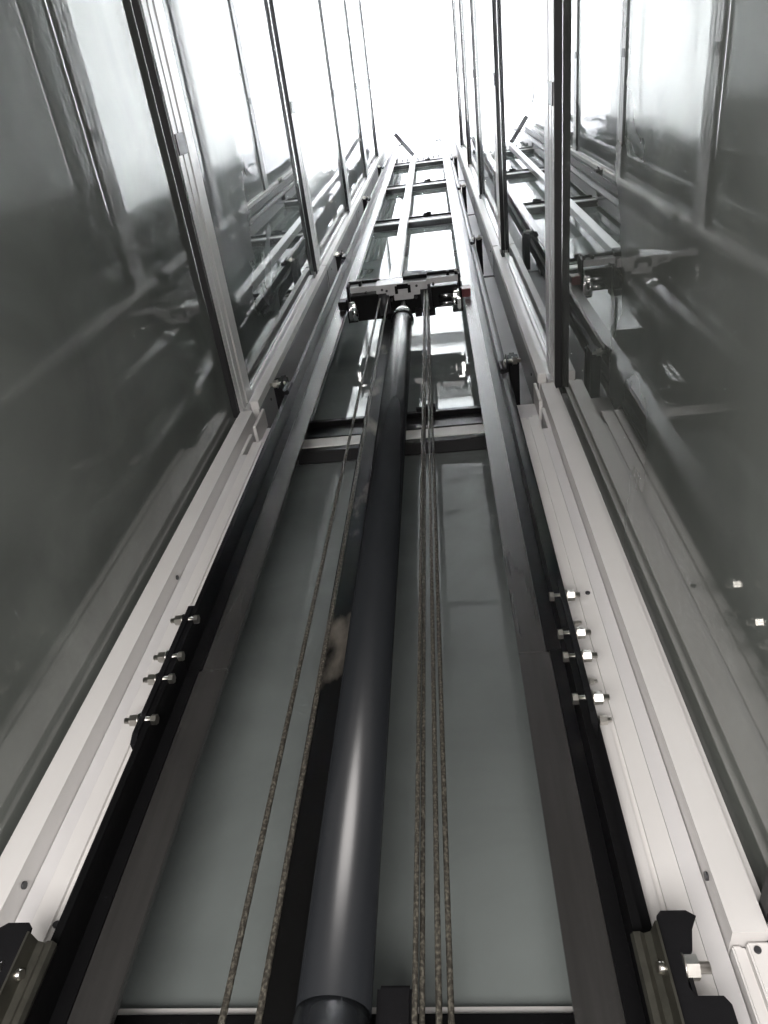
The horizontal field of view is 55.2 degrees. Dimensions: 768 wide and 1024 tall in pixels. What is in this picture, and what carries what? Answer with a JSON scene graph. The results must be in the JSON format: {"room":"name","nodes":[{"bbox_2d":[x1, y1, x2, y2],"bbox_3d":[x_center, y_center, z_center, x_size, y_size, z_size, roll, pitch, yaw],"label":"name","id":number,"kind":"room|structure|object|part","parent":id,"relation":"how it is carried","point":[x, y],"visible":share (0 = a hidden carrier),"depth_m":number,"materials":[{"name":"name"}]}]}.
{"room":"elevator shaft","nodes":[
{"label":"elevator shaft","id":0,"kind":"room"},
{"bbox_2d":[296,164,496,465],"bbox_3d":[0.347,-2.582,7.731,2.275,18.500,0.180,-4,-59,6],"label":"wall","id":1,"kind":"structure","parent":0,"point":[298,464],"depth_m":3.85,"materials":[{"name":"grey paint"}]},
{"bbox_2d":[368,0,457,155],"bbox_3d":[0.599,-8.954,14.688,1.775,0.020,3.420,-4,-59,6],"label":"sky","id":2,"kind":"structure","parent":0,"point":[412,40],"depth_m":14.74,"materials":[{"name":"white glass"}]},
{"bbox_3d":[-0.344,0.759,-1.100,2.375,0.100,3.920,-4,-59,6],"label":"floor","id":3,"kind":"structure","parent":0,"visible":0},
{"bbox_2d":[0,650,227,1023],"bbox_3d":[-0.614,1.182,0.868,0.220,2.785,0.300,-4,-59,6],"label":"rail","id":4,"kind":"object","parent":3,"relation":"on","point":[98,933],"depth_m":1.49,"materials":[{"name":"metal"}]},
{"bbox_3d":[-0.640,0.940,1.275,0.118,0.300,0.300,-4,-59,6],"label":"rail bracket","id":5,"kind":"part","parent":4,"relation":"part of","materials":[{"name":"black metal"}]},
{"bbox_2d":[124,606,199,749],"bbox_3d":[-0.585,0.428,1.966,0.082,0.515,0.064,-4,-59,6],"label":"plate","id":6,"kind":"object","parent":4,"relation":"attached to","point":[138,720],"visible":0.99,"depth_m":1.92,"materials":[{"name":"black paint"}]},
{"bbox_2d":[176,143,399,672],"bbox_3d":[-0.155,-3.392,8.373,0.207,14.813,0.328,-4,-59,6],"label":"rail","id":7,"kind":"object","parent":4,"relation":"on","point":[223,603],"depth_m":2.88,"materials":[{"name":"metal"}]},
{"bbox_3d":[-0.485,-0.544,3.728,0.105,0.290,0.328,-4,-59,6],"label":"rail bracket","id":8,"kind":"part","parent":7,"relation":"part of","materials":[{"name":"black metal"}]},
{"bbox_3d":[-0.506,-0.558,3.791,0.046,0.170,0.291,-4,-59,6],"label":"arm plate","id":9,"kind":"part","parent":7,"relation":"part of","materials":[{"name":"black paint"}]},
{"bbox_3d":[-0.360,-2.048,6.228,0.046,0.170,0.291,-4,-59,6],"label":"arm plate","id":10,"kind":"part","parent":7,"relation":"part of","materials":[{"name":"black paint"}]},
{"bbox_3d":[-0.339,-2.034,6.165,0.105,0.290,0.328,-4,-59,6],"label":"rail bracket","id":11,"kind":"part","parent":7,"relation":"part of","materials":[{"name":"black metal"}]},
{"bbox_3d":[-0.208,-3.590,8.750,0.046,0.170,0.291,-4,-59,6],"label":"arm plate","id":12,"kind":"part","parent":7,"relation":"part of","materials":[{"name":"black paint"}]},
{"bbox_3d":[-0.188,-3.577,8.687,0.105,0.290,0.328,-4,-59,6],"label":"rail bracket","id":13,"kind":"part","parent":7,"relation":"part of","materials":[{"name":"black metal"}]},
{"bbox_3d":[-0.034,-5.140,11.243,0.105,0.290,0.328,-4,-59,6],"label":"rail bracket","id":14,"kind":"part","parent":7,"relation":"part of","materials":[{"name":"grey metal"}]},
{"bbox_2d":[262,318,390,1023],"bbox_3d":[-0.118,0.251,2.508,0.088,6.600,0.080,-4,-59,6],"label":"support post","id":15,"kind":"object","parent":3,"relation":"on","point":[281,999],"visible":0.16,"depth_m":1.82,"materials":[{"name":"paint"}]},
{"bbox_2d":[114,1006,574,1023],"bbox_3d":[-0.057,1.051,1.354,0.995,0.246,0.080,-4,-59,6],"label":"crossbar","id":16,"kind":"object","parent":15,"relation":"attached to","point":[533,1014],"visible":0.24,"depth_m":1.43,"materials":[{"name":"black paint"}]},
{"bbox_2d":[119,449,571,1009],"bbox_3d":[0.015,0.377,2.515,1.535,2.441,0.017,-4,-59,6],"label":"glass panel","id":17,"kind":"object","parent":16,"relation":"attached to","point":[508,951],"visible":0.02,"depth_m":1.93,"materials":[{"name":"grey glass"}]},
{"bbox_2d":[390,156,415,277],"bbox_3d":[0.303,-4.034,9.511,0.084,9.838,0.074,-4,-59,6],"label":"support post","id":18,"kind":"object","parent":15,"relation":"on","point":[399,252],"visible":0.6,"depth_m":7.75,"materials":[{"name":"silver metal"}]},
{"bbox_2d":[393,133,414,156],"bbox_3d":[0.370,-6.766,13.534,0.496,0.337,0.070,39,-64,-19],"label":"strut","id":19,"kind":"object","parent":18,"relation":"attached to","point":[408,149],"visible":1,"depth_m":13.49,"materials":[{"name":"grey metal"}]},
{"bbox_2d":[373,211,452,232],"bbox_3d":[0.375,-3.411,8.593,0.995,0.375,0.101,-4,-59,6],"label":"crossbar","id":20,"kind":"object","parent":18,"relation":"attached to","point":[427,219],"visible":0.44,"depth_m":8.48,"materials":[{"name":"black paint"}]},
{"bbox_2d":[378,186,475,219],"bbox_3d":[0.456,-4.106,9.846,1.535,2.513,0.017,-4,-59,6],"label":"glass panel","id":21,"kind":"object","parent":20,"relation":"attached to","point":[433,200],"visible":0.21,"depth_m":9.93,"materials":[{"name":"glass"}]},
{"bbox_2d":[386,179,446,194],"bbox_3d":[0.522,-4.911,11.047,0.995,0.375,0.101,-4,-59,6],"label":"crossbar","id":22,"kind":"object","parent":18,"relation":"attached to","point":[427,184],"visible":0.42,"depth_m":10.93,"materials":[{"name":"black paint"}]},
{"bbox_2d":[389,164,464,185],"bbox_3d":[0.603,-5.607,12.300,1.535,2.513,0.017,-4,-59,6],"label":"glass panel","id":23,"kind":"object","parent":22,"relation":"attached to","point":[436,172],"visible":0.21,"depth_m":12.46,"materials":[{"name":"clear glass"}]},
{"bbox_2d":[394,158,443,169],"bbox_3d":[0.669,-6.412,13.501,0.995,0.375,0.101,-4,-59,6],"label":"crossbar","id":24,"kind":"object","parent":18,"relation":"attached to","point":[427,162],"visible":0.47,"depth_m":13.38,"materials":[{"name":"black paint"}]},
{"bbox_2d":[395,154,442,163],"bbox_3d":[0.685,-6.598,13.765,1.110,0.240,0.080,-4,-59,6],"label":"strip","id":25,"kind":"object","parent":24,"relation":"attached to","point":[438,154],"visible":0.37,"depth_m":13.78,"materials":[{"name":"grey metal"}]},
{"bbox_2d":[396,150,458,162],"bbox_3d":[0.741,-7.011,14.597,1.535,2.145,0.017,-4,-59,6],"label":"glass panel","id":26,"kind":"object","parent":24,"relation":"attached to","point":[435,153],"visible":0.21,"depth_m":15.01,"materials":[{"name":"glass"}]},
{"bbox_2d":[338,268,470,322],"bbox_3d":[0.137,-1.475,4.983,0.890,0.298,0.253,-4,-59,6],"label":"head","id":27,"kind":"object","parent":15,"relation":"attached to","point":[361,302],"visible":0.96,"depth_m":4.91},
{"bbox_2d":[218,298,380,1023],"bbox_3d":[-0.196,0.176,2.291,0.040,6.200,0.012,-4,-59,6],"label":"rope","id":28,"kind":"object","parent":27,"relation":"hanging from","point":[240,936],"visible":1,"depth_m":1.65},
{"bbox_2d":[254,297,388,1023],"bbox_3d":[-0.137,0.172,2.284,0.030,6.200,0.012,-4,-59,6],"label":"rope","id":29,"kind":"object","parent":27,"relation":"hanging from","point":[274,932],"visible":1,"depth_m":1.64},
{"bbox_3d":[0.135,-1.504,4.941,0.725,0.160,0.110,-4,-59,6],"label":"plate","id":30,"kind":"part","parent":27,"relation":"part of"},
{"bbox_2d":[412,290,424,1023],"bbox_3d":[0.113,0.135,2.247,0.016,6.200,0.010,-4,-59,6],"label":"rope","id":31,"kind":"object","parent":27,"relation":"hanging from","point":[415,959],"visible":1,"depth_m":1.59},
{"bbox_2d":[419,293,425,1023],"bbox_3d":[0.123,0.151,2.256,0.022,6.200,0.010,-4,-59,6],"label":"rope","id":32,"kind":"object","parent":27,"relation":"hanging from","point":[423,695],"visible":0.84,"depth_m":1.63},
{"bbox_2d":[426,290,442,1023],"bbox_3d":[0.145,0.132,2.244,0.047,6.200,0.011,-4,-59,6],"label":"rope","id":33,"kind":"object","parent":27,"relation":"hanging from","point":[437,922],"visible":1,"depth_m":1.58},
{"bbox_2d":[428,293,454,1023],"bbox_3d":[0.161,0.148,2.252,0.064,6.200,0.011,-4,-59,6],"label":"rope","id":34,"kind":"object","parent":27,"relation":"hanging from","point":[449,964],"visible":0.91,"depth_m":1.60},
{"bbox_3d":[0.420,-1.398,4.912,0.100,0.028,0.028,-4,-59,6],"label":"buffer rod","id":35,"kind":"part","parent":27,"relation":"part of","materials":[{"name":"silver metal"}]},
{"bbox_3d":[0.414,-1.441,4.886,0.100,0.028,0.028,-4,-59,6],"label":"buffer rod","id":36,"kind":"part","parent":27,"relation":"part of","materials":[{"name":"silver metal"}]},
{"bbox_2d":[292,301,413,1023],"bbox_3d":[-0.025,0.227,2.253,0.141,6.200,0.141,-4,-59,6],"label":"hydraulic ram","id":37,"kind":"object","parent":3,"relation":"on","point":[336,981],"visible":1,"depth_m":1.62,"materials":[{"name":"paint"}]},
{"bbox_2d":[376,985,418,1023],"bbox_3d":[0.017,0.965,1.156,0.063,0.365,0.110,-4,-59,6],"label":"junction box","id":38,"kind":"object","parent":37,"relation":"attached to","point":[394,1003],"visible":0.76,"depth_m":1.25,"materials":[{"name":"black paint"}]},
{"bbox_2d":[447,140,651,932],"bbox_3d":[0.806,-2.688,6.993,0.028,17.400,0.125,-4,-59,6],"label":"backing","id":39,"kind":"object","parent":3,"relation":"on","point":[646,924],"visible":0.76,"depth_m":1.62,"materials":[{"name":"black paint"}]},
{"bbox_2d":[519,627,737,1023],"bbox_3d":[0.397,1.103,0.759,0.220,2.785,0.300,-4,-59,6],"label":"rail","id":40,"kind":"object","parent":3,"relation":"on","point":[598,914],"depth_m":1.36,"materials":[{"name":"metal"}]},
{"bbox_2d":[440,137,567,653],"bbox_3d":[0.843,-3.470,8.266,0.207,14.813,0.328,-4,-59,6],"label":"rail","id":41,"kind":"object","parent":40,"relation":"on","point":[530,574],"depth_m":2.79,"materials":[{"name":"metal"}]},
{"bbox_3d":[1.065,-5.226,11.124,0.105,0.290,0.328,-4,-59,6],"label":"rail bracket","id":42,"kind":"part","parent":41,"relation":"part of","materials":[{"name":"grey metal"}]},
{"bbox_3d":[1.097,-5.243,11.182,0.046,0.170,0.291,-4,-59,6],"label":"arm plate","id":43,"kind":"part","parent":41,"relation":"part of","materials":[{"name":"black paint"}]},
{"bbox_3d":[0.912,-3.663,8.568,0.105,0.290,0.328,-4,-59,6],"label":"rail bracket","id":44,"kind":"part","parent":41,"relation":"part of","materials":[{"name":"metal"}]},
{"bbox_3d":[0.943,-3.680,8.626,0.046,0.170,0.291,-4,-59,6],"label":"arm plate","id":45,"kind":"part","parent":41,"relation":"part of","materials":[{"name":"black paint"}]},
{"bbox_3d":[0.760,-2.120,6.046,0.105,0.290,0.328,-4,-59,6],"label":"rail bracket","id":46,"kind":"part","parent":41,"relation":"part of","materials":[{"name":"black metal"}]},
{"bbox_3d":[0.792,-2.138,6.104,0.046,0.170,0.291,-4,-59,6],"label":"arm plate","id":47,"kind":"part","parent":41,"relation":"part of","materials":[{"name":"black paint"}]},
{"bbox_3d":[0.614,-0.630,3.610,0.105,0.290,0.328,-4,-59,6],"label":"rail bracket","id":48,"kind":"part","parent":41,"relation":"part of","materials":[{"name":"black metal"}]},
{"bbox_3d":[0.645,-0.648,3.667,0.046,0.170,0.291,-4,-59,6],"label":"arm plate","id":49,"kind":"part","parent":41,"relation":"part of","materials":[{"name":"black paint"}]},
{"bbox_2d":[549,581,611,737],"bbox_3d":[0.488,0.351,1.855,0.085,0.515,0.081,-4,-59,6],"label":"plate","id":50,"kind":"object","parent":40,"relation":"attached to","point":[593,698],"visible":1,"depth_m":1.80,"materials":[{"name":"black paint"}]},
{"bbox_3d":[0.481,0.348,1.854,0.014,0.515,0.057,-4,-59,6],"label":"plate","id":51,"kind":"part","parent":50,"relation":"part of","materials":[{"name":"black paint"}]},
{"bbox_3d":[0.472,0.853,1.155,0.118,0.300,0.300,-4,-59,6],"label":"rail bracket","id":52,"kind":"part","parent":40,"relation":"part of","materials":[{"name":"black metal"}]},
{"bbox_3d":[0.485,0.859,1.158,0.006,0.300,0.285,-4,-59,6],"label":"arm plate","id":53,"kind":"part","parent":40,"relation":"part of","materials":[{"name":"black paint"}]},
{"bbox_2d":[730,942,767,1023],"bbox_3d":[0.584,1.288,0.409,0.078,2.015,0.089,-4,-59,6],"label":"post","id":54,"kind":"object","parent":3,"relation":"on","point":[750,964],"visible":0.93,"depth_m":1.21,"materials":[{"name":"grey metal"}]},
{"bbox_2d":[517,382,767,1023],"bbox_3d":[0.611,0.177,2.290,0.284,2.980,0.167,-4,-59,6],"label":"column","id":55,"kind":"structure","parent":54,"relation":"on","point":[689,854],"depth_m":1.66,"materials":[{"name":"white metal"}]},
{"bbox_2d":[484,246,552,404],"bbox_3d":[0.765,-1.287,4.783,0.284,2.850,0.250,-4,-59,6],"label":"column","id":56,"kind":"structure","parent":55,"relation":"on","point":[531,349],"depth_m":4.49,"materials":[{"name":"grey metal"}]},
{"bbox_2d":[468,192,503,277],"bbox_3d":[0.912,-2.788,7.237,0.284,2.850,0.250,-4,-59,6],"label":"column","id":57,"kind":"structure","parent":56,"relation":"on","point":[489,232],"depth_m":6.90,"materials":[{"name":"grey metal"}]},
{"bbox_2d":[459,163,481,215],"bbox_3d":[1.060,-4.289,9.691,0.284,2.850,0.250,-4,-59,6],"label":"column","id":58,"kind":"structure","parent":57,"relation":"on","point":[471,182],"depth_m":9.32,"materials":[{"name":"grey metal"}]},
{"bbox_2d":[457,144,468,180],"bbox_3d":[1.207,-5.789,12.144,0.284,2.850,0.250,-4,-59,6],"label":"column","id":59,"kind":"structure","parent":58,"relation":"on","point":[462,158],"depth_m":11.82,"materials":[{"name":"grey metal"}]},
{"bbox_2d":[450,134,461,159],"bbox_3d":[1.340,-7.146,14.364,0.284,2.300,0.250,-4,-59,6],"label":"column","id":60,"kind":"structure","parent":59,"relation":"on","point":[454,152],"depth_m":14.32,"materials":[{"name":"grey"}]},
{"bbox_3d":[1.302,-7.122,14.375,0.203,2.270,0.205,-4,-59,6],"label":"plate","id":61,"kind":"part","parent":60,"relation":"part of","materials":[{"name":"grey"}]},
{"bbox_2d":[449,0,461,138],"bbox_3d":[1.310,-8.364,13.532,0.020,2.398,3.190,-4,-59,6],"label":"glass panel","id":62,"kind":"object","parent":60,"relation":"attached to","point":[449,0],"visible":0.22,"depth_m":14.09,"materials":[{"name":"glass"}]},
{"bbox_2d":[451,0,461,145],"bbox_3d":[1.214,-7.893,12.549,0.032,0.308,2.970,-4,-59,6],"label":"transom","id":63,"kind":"object","parent":60,"relation":"attached to","point":[452,3],"visible":0.98,"depth_m":12.61,"materials":[{"name":"grey metal"}]},
{"bbox_3d":[1.169,-5.764,12.156,0.203,2.820,0.205,-4,-59,6],"label":"plate","id":64,"kind":"part","parent":59,"relation":"part of","materials":[{"name":"grey metal"}]},
{"bbox_2d":[453,0,469,164],"bbox_3d":[1.174,-6.977,11.263,0.020,2.833,3.190,-4,-59,6],"label":"glass panel","id":65,"kind":"object","parent":59,"relation":"attached to","point":[456,16],"visible":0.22,"depth_m":11.76,"materials":[{"name":"clear glass"}]},
{"bbox_3d":[1.022,-4.264,9.702,0.203,2.820,0.205,-4,-59,6],"label":"plate","id":66,"kind":"part","parent":58,"relation":"part of","materials":[{"name":"grey metal"}]},
{"bbox_2d":[461,0,481,198],"bbox_3d":[1.026,-5.476,8.809,0.020,2.833,3.190,-4,-59,6],"label":"glass panel","id":67,"kind":"object","parent":58,"relation":"attached to","point":[464,3],"visible":0.33,"depth_m":9.24,"materials":[{"name":"clear glass"}]},
{"bbox_3d":[0.875,-2.763,7.248,0.203,2.820,0.205,-4,-59,6],"label":"plate","id":68,"kind":"part","parent":57,"relation":"part of","materials":[{"name":"grey metal"}]},
{"bbox_2d":[473,0,504,256],"bbox_3d":[0.879,-3.976,6.356,0.020,2.833,3.190,-4,-59,6],"label":"glass panel","id":69,"kind":"object","parent":57,"relation":"attached to","point":[480,7],"visible":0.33,"depth_m":6.68,"materials":[{"name":"clear glass"}]},
{"bbox_2d":[489,0,504,252],"bbox_3d":[0.772,-3.391,5.187,0.032,0.308,2.970,-4,-59,6],"label":"mullion","id":70,"kind":"object","parent":57,"relation":"attached to","point":[492,3],"visible":1,"depth_m":5.40,"materials":[{"name":"grey metal"}]},
{"bbox_2d":[496,0,562,394],"bbox_3d":[0.732,-2.475,3.902,0.020,2.833,3.190,-4,-59,6],"label":"glass panel","id":71,"kind":"object","parent":56,"relation":"attached to","point":[520,28],"visible":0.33,"depth_m":4.06,"materials":[{"name":"clear glass"}]},
{"bbox_3d":[0.582,0.138,2.444,0.200,2.620,0.082,-4,-59,6],"label":"deep panel","id":72,"kind":"part","parent":55,"relation":"part of","materials":[{"name":"white paint"}]},
{"bbox_2d":[543,0,561,387],"bbox_3d":[0.625,-1.891,2.734,0.032,0.308,2.970,-4,-59,6],"label":"vertical post","id":73,"kind":"object","parent":55,"relation":"attached to","point":[552,9],"visible":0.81,"depth_m":2.99,"materials":[{"name":"grey metal"}]},
{"bbox_2d":[562,0,767,891],"bbox_3d":[0.596,-1.088,1.633,0.020,2.418,3.190,-4,-59,6],"label":"glass panel","id":74,"kind":"object","parent":55,"relation":"attached to","point":[665,102],"visible":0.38,"depth_m":1.56,"materials":[{"name":"glass"}]},
{"bbox_2d":[759,867,767,926],"bbox_3d":[0.476,-0.459,0.380,0.044,0.375,2.945,-4,-59,6],"label":"transom","id":75,"kind":"object","parent":55,"relation":"attached to","point":[763,902],"visible":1,"depth_m":1.26,"materials":[{"name":"metal"}]},
{"bbox_3d":[-0.840,1.399,0.563,0.078,2.015,0.089,-4,-59,6],"label":"post","id":76,"kind":"object","parent":3,"relation":"on","visible":0},
{"bbox_2d":[0,409,270,941],"bbox_3d":[-0.637,0.275,2.425,0.284,2.980,0.167,-4,-59,6],"label":"column","id":77,"kind":"structure","parent":76,"relation":"on","point":[42,861],"depth_m":1.89,"materials":[{"name":"white metal"}]},
{"bbox_2d":[0,0,234,855],"bbox_3d":[-0.956,-0.967,1.801,0.020,2.418,3.190,-4,-59,6],"label":"glass panel","id":78,"kind":"object","parent":77,"relation":"attached to","point":[115,407],"visible":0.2,"depth_m":2.12,"materials":[{"name":"glass"}]},
{"bbox_2d":[131,0,251,417],"bbox_3d":[-0.874,-1.774,2.895,0.032,0.308,2.970,-4,-59,6],"label":"vertical post","id":79,"kind":"object","parent":77,"relation":"attached to","point":[150,18],"visible":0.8,"depth_m":3.10,"materials":[{"name":"grey metal"}]},
{"bbox_3d":[-0.583,0.229,2.570,0.200,2.620,0.082,-4,-59,6],"label":"deep panel","id":80,"kind":"part","parent":77,"relation":"part of","materials":[{"name":"white paint"}]},
{"bbox_2d":[243,266,346,427],"bbox_3d":[-0.483,-1.190,4.917,0.284,2.850,0.250,-4,-59,6],"label":"column","id":81,"kind":"structure","parent":77,"relation":"on","point":[285,354],"depth_m":4.54,"materials":[{"name":"grey metal"}]},
{"bbox_2d":[131,0,313,420],"bbox_3d":[-0.820,-2.354,4.069,0.020,2.833,3.190,-4,-59,6],"label":"glass panel","id":82,"kind":"object","parent":81,"relation":"attached to","point":[225,54],"visible":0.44,"depth_m":4.09,"materials":[{"name":"clear glass"}]},
{"bbox_2d":[317,207,373,290],"bbox_3d":[-0.336,-2.691,7.371,0.284,2.850,0.250,-4,-59,6],"label":"column","id":83,"kind":"structure","parent":81,"relation":"on","point":[342,237],"depth_m":7.13,"materials":[{"name":"grey metal"}]},
{"bbox_2d":[268,0,320,273],"bbox_3d":[-0.727,-3.274,5.349,0.032,0.308,2.970,-4,-59,6],"label":"transom","id":84,"kind":"object","parent":83,"relation":"attached to","point":[274,5],"visible":0.92,"depth_m":5.52,"materials":[{"name":"grey metal"}]},
{"bbox_2d":[268,0,346,278],"bbox_3d":[-0.672,-3.855,6.523,0.020,2.833,3.190,-4,-59,6],"label":"glass panel","id":85,"kind":"object","parent":83,"relation":"attached to","point":[300,18],"visible":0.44,"depth_m":6.67,"materials":[{"name":"glass"}]},
{"bbox_2d":[350,175,385,224],"bbox_3d":[-0.188,-4.191,9.825,0.284,2.850,0.250,-4,-59,6],"label":"column","id":86,"kind":"structure","parent":83,"relation":"on","point":[366,188],"depth_m":9.46,"materials":[{"name":"grey metal"}]},
{"bbox_2d":[318,0,364,214],"bbox_3d":[-0.525,-5.355,8.977,0.020,2.833,3.190,-4,-59,6],"label":"glass panel","id":87,"kind":"object","parent":86,"relation":"attached to","point":[334,9],"visible":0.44,"depth_m":9.18,"materials":[{"name":"clear glass"}]},
{"bbox_2d":[366,154,393,188],"bbox_3d":[-0.041,-5.692,12.279,0.284,2.850,0.250,-4,-59,6],"label":"column","id":88,"kind":"structure","parent":86,"relation":"on","point":[373,170],"depth_m":11.90,"materials":[{"name":"grey metal"}]},
{"bbox_2d":[343,0,376,171],"bbox_3d":[-0.378,-6.856,11.430,0.020,2.833,3.190,-4,-59,6],"label":"glass panel","id":89,"kind":"object","parent":88,"relation":"attached to","point":[353,5],"visible":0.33,"depth_m":11.66,"materials":[{"name":"glass"}]},
{"bbox_3d":[0.002,-5.673,12.282,0.203,2.820,0.205,-4,-59,6],"label":"plate","id":90,"kind":"part","parent":88,"relation":"part of","materials":[{"name":"grey metal"}]},
{"bbox_2d":[379,143,397,165],"bbox_3d":[0.092,-7.049,14.498,0.284,2.300,0.250,-4,-59,6],"label":"column","id":91,"kind":"structure","parent":88,"relation":"on","point":[384,150],"depth_m":14.37,"materials":[{"name":"grey"}]},
{"bbox_2d":[359,0,378,156],"bbox_3d":[-0.284,-7.776,12.710,0.032,0.308,2.970,-4,-59,6],"label":"transom","id":92,"kind":"object","parent":91,"relation":"attached to","point":[360,1],"visible":0.86,"depth_m":12.74,"materials":[{"name":"grey metal"}]},
{"bbox_2d":[359,0,383,158],"bbox_3d":[-0.241,-8.243,13.699,0.020,2.398,3.190,-4,-59,6],"label":"glass panel","id":93,"kind":"object","parent":91,"relation":"attached to","point":[365,5],"visible":0.44,"depth_m":13.97,"materials":[{"name":"clear glass"}]},
{"bbox_2d":[298,403,486,464],"bbox_3d":[0.080,-0.410,3.685,0.995,0.375,0.101,-4,-59,6],"label":"crossbar","id":94,"kind":"object","parent":81,"relation":"attached to","point":[456,428],"visible":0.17,"depth_m":3.61,"materials":[{"name":"black paint"}]},
{"bbox_2d":[313,286,533,419],"bbox_3d":[0.161,-1.105,4.939,1.535,2.513,0.017,-4,-59,6],"label":"glass panel","id":95,"kind":"object","parent":94,"relation":"attached to","point":[454,381],"visible":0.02,"depth_m":4.60,"materials":[{"name":"clear glass"}]},
{"bbox_2d":[380,270,461,288],"bbox_3d":[0.227,-1.910,6.139,0.995,0.375,0.101,-4,-59,6],"label":"crossbar","id":96,"kind":"object","parent":81,"relation":"attached to","point":[426,270],"visible":0.06,"depth_m":6.00,"materials":[{"name":"black paint"}]},
{"bbox_2d":[358,224,494,279],"bbox_3d":[0.308,-2.606,7.392,1.535,2.513,0.017,-4,-59,6],"label":"glass panel","id":97,"kind":"object","parent":96,"relation":"attached to","point":[433,248],"visible":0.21,"depth_m":7.40,"materials":[{"name":"clear glass"}]},
{"bbox_3d":[-0.080,-5.570,5.930,2.175,18.500,0.230,-4,-59,6],"label":"wall","id":98,"kind":"structure","parent":0,"visible":0},
{"bbox_2d":[318,0,351,211],"bbox_3d":[-0.579,-4.775,7.803,0.032,0.308,2.970,-4,-59,6],"label":"transom","id":99,"kind":"object","parent":98,"relation":"attached to","point":[320,2],"visible":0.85,"depth_m":7.93,"materials":[{"name":"grey metal"}]},
{"bbox_2d":[343,0,368,177],"bbox_3d":[-0.432,-6.275,10.256,0.032,0.308,2.970,-4,-59,6],"label":"transom","id":100,"kind":"object","parent":98,"relation":"attached to","point":[344,1],"visible":0.91,"depth_m":10.33,"materials":[{"name":"grey metal"}]},
{"bbox_2d":[458,0,469,165],"bbox_3d":[1.067,-6.392,10.095,0.032,0.308,2.970,-4,-59,6],"label":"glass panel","id":101,"kind":"object","parent":98,"relation":"attached to","point":[459,1],"visible":1,"depth_m":10.21,"materials":[{"name":"grey metal"}]},
{"bbox_2d":[468,0,481,195],"bbox_3d":[0.919,-4.892,7.641,0.032,0.308,2.970,-4,-59,6],"label":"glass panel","id":102,"kind":"object","parent":98,"relation":"attached to","point":[470,2],"visible":1,"depth_m":7.80,"materials":[{"name":"grey metal"}]}
]}

